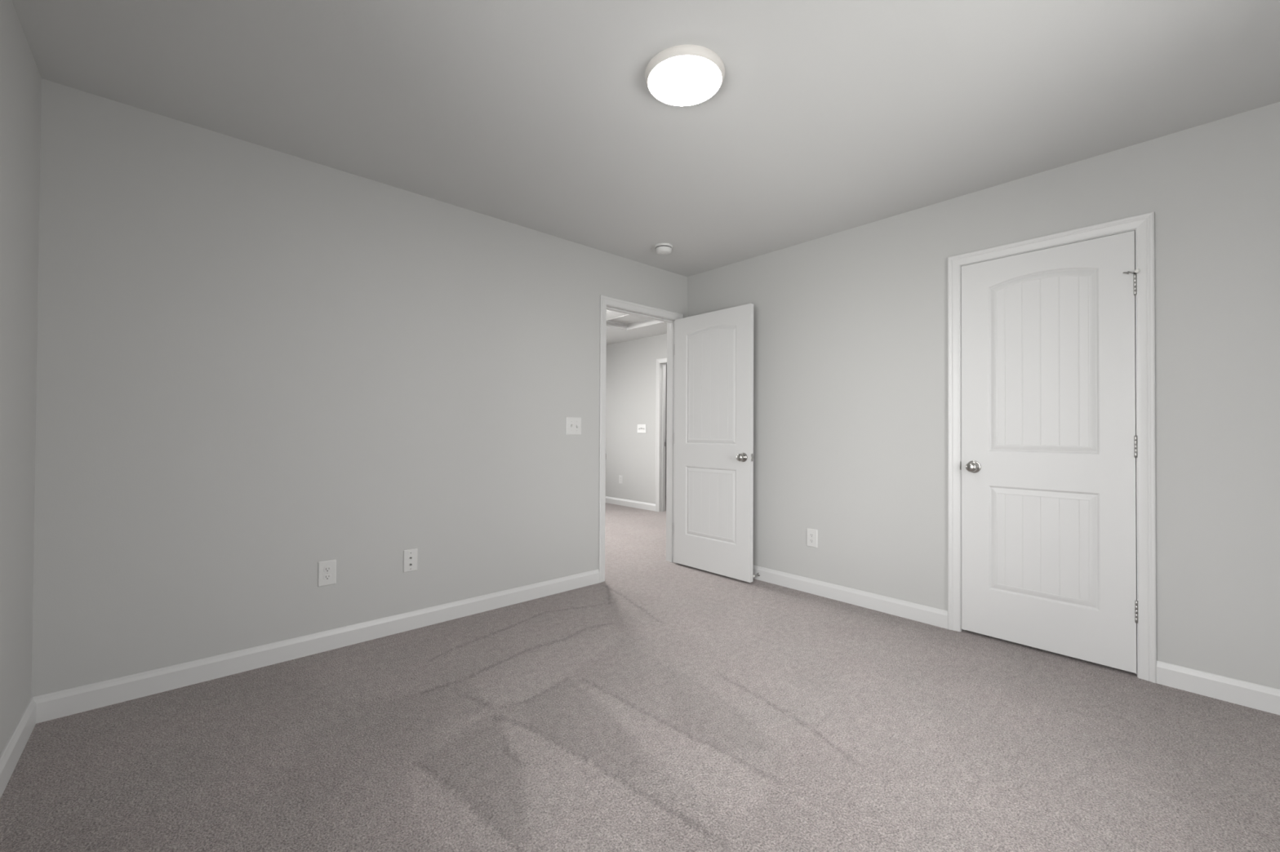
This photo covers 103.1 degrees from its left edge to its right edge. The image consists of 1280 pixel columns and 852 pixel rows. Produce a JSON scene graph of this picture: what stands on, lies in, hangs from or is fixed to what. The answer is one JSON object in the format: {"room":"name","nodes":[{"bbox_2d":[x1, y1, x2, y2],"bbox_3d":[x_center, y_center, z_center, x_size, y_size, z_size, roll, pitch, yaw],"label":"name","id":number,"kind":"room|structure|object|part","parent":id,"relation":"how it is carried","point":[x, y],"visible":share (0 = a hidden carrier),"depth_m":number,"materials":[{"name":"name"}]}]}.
{"room":"empty bedroom","nodes":[
{"label":"empty bedroom","id":0,"kind":"room"},
{"bbox_2d":[0,0,41,755],"bbox_3d":[-1.109,-0.109,0.554,0.115,2.439,3.600,1,-1,-42],"label":"wall","id":1,"kind":"structure","parent":0,"point":[20,79],"depth_m":1.68,"materials":[{"name":"grey paint"}]},
{"bbox_2d":[0,697,35,799],"bbox_3d":[-1.068,1.061,0.586,0.014,0.098,3.600,1,-1,-42],"label":"baseboard","id":2,"kind":"structure","parent":1,"relation":"attached to","point":[11,754],"depth_m":1.69,"materials":[{"name":"white paint"}]},
{"bbox_2d":[31,78,687,697],"bbox_3d":[0.129,-0.068,4.202,6.865,2.439,0.115,1,-1,-42],"label":"wall","id":3,"kind":"structure","parent":0,"point":[258,366],"depth_m":2.42,"materials":[{"name":"grey paint"}]},
{"bbox_2d":[32,568,599,723],"bbox_3d":[-1.292,1.082,2.810,2.684,0.098,0.014,1,-1,-42],"label":"baseboard","id":4,"kind":"structure","parent":3,"relation":"attached to","point":[64,703],"depth_m":2.40,"materials":[{"name":"white paint"}]},
{"bbox_2d":[317,559,336,586],"bbox_3d":[-1.573,0.740,2.559,0.080,0.124,0.008,1,-1,-42],"label":"electrical outlet","id":5,"kind":"object","parent":3,"relation":"attached to","point":[326,575],"visible":1,"depth_m":2.56,"materials":[{"name":"white plastic"}]},
{"bbox_2d":[323,573,331,580],"bbox_3d":[-1.572,0.759,2.557,0.034,0.028,0.002,1,-1,-42],"label":"receptacle","id":6,"kind":"object","parent":5,"relation":"attached to","point":[326,576],"depth_m":2.56,"materials":[{"name":"white plastic"}]},
{"bbox_2d":[323,566,331,572],"bbox_3d":[-1.572,0.721,2.558,0.034,0.028,0.002,1,-1,-42],"label":"receptacle","id":7,"kind":"object","parent":5,"relation":"attached to","point":[326,569],"depth_m":2.56,"materials":[{"name":"white plastic"}]},
{"bbox_2d":[403,548,417,573],"bbox_3d":[-1.274,0.748,2.828,0.076,0.123,0.015,1,-1,-42],"label":"cable plate","id":8,"kind":"object","parent":3,"relation":"attached to","point":[410,556],"visible":1,"depth_m":2.83,"materials":[{"name":"white plastic"}]},
{"bbox_2d":[565,417,581,435],"bbox_3d":[-0.460,0.000,3.571,0.130,0.125,0.022,1,-1,-42],"label":"light switch","id":9,"kind":"object","parent":3,"relation":"attached to","point":[573,424],"visible":1,"depth_m":3.57,"materials":[{"name":"white plastic"}]},
{"bbox_2d":[598,294,683,582],"bbox_3d":[-0.013,0.096,4.072,0.886,2.107,0.148,1,-1,-42],"label":"door frame","id":10,"kind":"structure","parent":3,"relation":"attached to","point":[606,303],"depth_m":4.03,"materials":[{"name":"white paint"}]},
{"bbox_3d":[-0.057,0.096,4.120,0.886,2.107,0.016,1,-1,-42],"label":"casing","id":11,"kind":"part","parent":10,"relation":"part of","materials":[{"name":"white paint"}]},
{"bbox_2d":[673,303,753,582],"bbox_3d":[0.542,0.122,3.966,0.780,2.026,0.166,0,-1,43],"label":"door","id":12,"kind":"structure","parent":3,"relation":"in","point":[713,522],"depth_m":3.93,"materials":[{"name":"white paint"}]},
{"bbox_3d":[0.737,0.230,3.714,0.066,0.067,0.067,1,-1,-42],"label":"knob","id":13,"kind":"part","parent":12,"relation":"part of","materials":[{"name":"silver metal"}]},
{"bbox_2d":[605,333,666,503],"bbox_3d":[0.161,-0.039,7.212,0.115,2.439,4.285,1,-1,-42],"label":"wall","id":14,"kind":"structure","parent":0,"point":[631,365],"depth_m":7.43,"materials":[{"name":"grey paint"}]},
{"bbox_2d":[618,475,622,484],"bbox_3d":[-0.289,0.799,7.601,0.008,0.122,0.080,1,-1,-42],"label":"electrical outlet","id":15,"kind":"object","parent":14,"relation":"attached to","point":[620,477],"visible":1,"depth_m":7.59,"materials":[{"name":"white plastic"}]},
{"bbox_2d":[605,496,655,511],"bbox_3d":[-0.559,1.135,7.887,0.014,0.098,2.308,1,-1,-42],"label":"baseboard","id":16,"kind":"structure","parent":14,"relation":"attached to","point":[642,505],"depth_m":7.40,"materials":[{"name":"white paint"}]},
{"bbox_2d":[637,424,646,433],"bbox_3d":[0.018,0.037,7.267,0.022,0.125,0.184,1,-1,-42],"label":"light switch","id":17,"kind":"object","parent":14,"relation":"attached to","point":[642,428],"visible":1,"depth_m":7.26,"materials":[{"name":"white plastic"}]},
{"bbox_2d":[655,357,666,511],"bbox_3d":[0.564,0.125,6.756,0.132,2.107,0.884,1,-1,-42],"label":"door frame","id":18,"kind":"structure","parent":14,"relation":"attached to","point":[661,363],"depth_m":7.03,"materials":[{"name":"white paint"}]},
{"bbox_2d":[0,495,1279,851],"bbox_3d":[-0.108,1.153,4.443,6.865,0.001,8.230,1,-1,-42],"label":"floor","id":19,"kind":"structure","parent":0,"point":[659,704],"depth_m":1.79,"materials":[{"name":"grey carpet"}]},
{"bbox_2d":[11,0,1279,345],"bbox_3d":[-0.096,-1.411,4.468,6.865,0.250,8.230,1,-1,-42],"label":"ceiling","id":20,"kind":"structure","parent":0,"point":[825,117],"depth_m":1.99,"materials":[{"name":"grey paint"}]},
{"bbox_2d":[606,314,664,330],"bbox_3d":[0.077,-1.315,6.007,0.579,0.095,1.361,1,-1,-42],"label":"attic hatch","id":21,"kind":"object","parent":20,"relation":"attached to","point":[628,322],"visible":0.27,"depth_m":6.47,"materials":[{"name":"white paint"}]},
{"bbox_3d":[0.077,-1.350,6.008,0.549,0.016,1.331,1,-1,-42],"label":"panel","id":22,"kind":"part","parent":21,"relation":"part of","materials":[{"name":"grey paint"}]},
{"bbox_2d":[654,243,672,255],"bbox_3d":[0.170,-1.265,3.655,0.130,0.056,0.130,1,-1,-42],"label":"smoke detector","id":23,"kind":"object","parent":20,"relation":"attached to","point":[662,249],"visible":1,"depth_m":3.61,"materials":[{"name":"white plastic"}]},
{"bbox_2d":[644,44,724,106],"bbox_3d":[0.166,-1.292,1.895,0.297,0.036,0.297,1,-1,-42],"label":"ceiling light","id":24,"kind":"object","parent":20,"relation":"in","point":[682,75],"visible":1,"depth_m":1.85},
{"bbox_2d":[665,364,666,495],"bbox_3d":[1.136,-0.025,8.102,0.115,2.439,4.285,1,-1,-42],"label":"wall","id":25,"kind":"structure","parent":0,"point":[666,364],"depth_m":8.77,"materials":[{"name":"grey paint"}]},
{"bbox_2d":[687,102,1279,688],"bbox_3d":[1.659,-0.071,3.083,0.115,2.439,3.600,1,-1,-42],"label":"wall","id":26,"kind":"structure","parent":0,"point":[851,326],"depth_m":2.60,"materials":[{"name":"grey paint"}]},
{"bbox_2d":[806,528,817,547],"bbox_3d":[1.183,0.770,3.501,0.008,0.124,0.080,1,-1,-42],"label":"electrical outlet","id":27,"kind":"object","parent":26,"relation":"attached to","point":[811,534],"visible":1,"depth_m":3.50,"materials":[{"name":"white plastic"}]},
{"bbox_2d":[752,564,947,629],"bbox_3d":[1.067,1.101,3.617,0.014,0.098,2.005,1,-1,-42],"label":"baseboard","id":28,"kind":"structure","parent":26,"relation":"attached to","point":[911,611],"depth_m":3.25,"materials":[{"name":"white paint"}]},
{"bbox_2d":[960,231,1139,673],"bbox_3d":[2.027,0.116,2.569,0.101,2.026,0.717,1,-1,-42],"label":"door","id":29,"kind":"structure","parent":26,"relation":"in","point":[1049,437],"depth_m":2.55,"materials":[{"name":"white paint"}]},
{"bbox_3d":[1.813,0.224,2.776,0.066,0.067,0.067,1,-1,-42],"label":"knob","id":30,"kind":"part","parent":29,"relation":"part of","materials":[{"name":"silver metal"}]},
{"bbox_2d":[947,211,1156,683],"bbox_3d":[2.069,0.092,2.619,0.132,2.107,0.828,1,-1,-42],"label":"door frame","id":31,"kind":"structure","parent":26,"relation":"attached to","point":[1143,224],"depth_m":2.33,"materials":[{"name":"white paint"}]},
{"bbox_2d":[1156,660,1279,715],"bbox_3d":[2.561,1.093,1.983,0.014,0.098,0.767,1,-1,-42],"label":"baseboard","id":32,"kind":"structure","parent":26,"relation":"attached to","point":[1257,696],"depth_m":2.13,"materials":[{"name":"white paint"}]}
]}

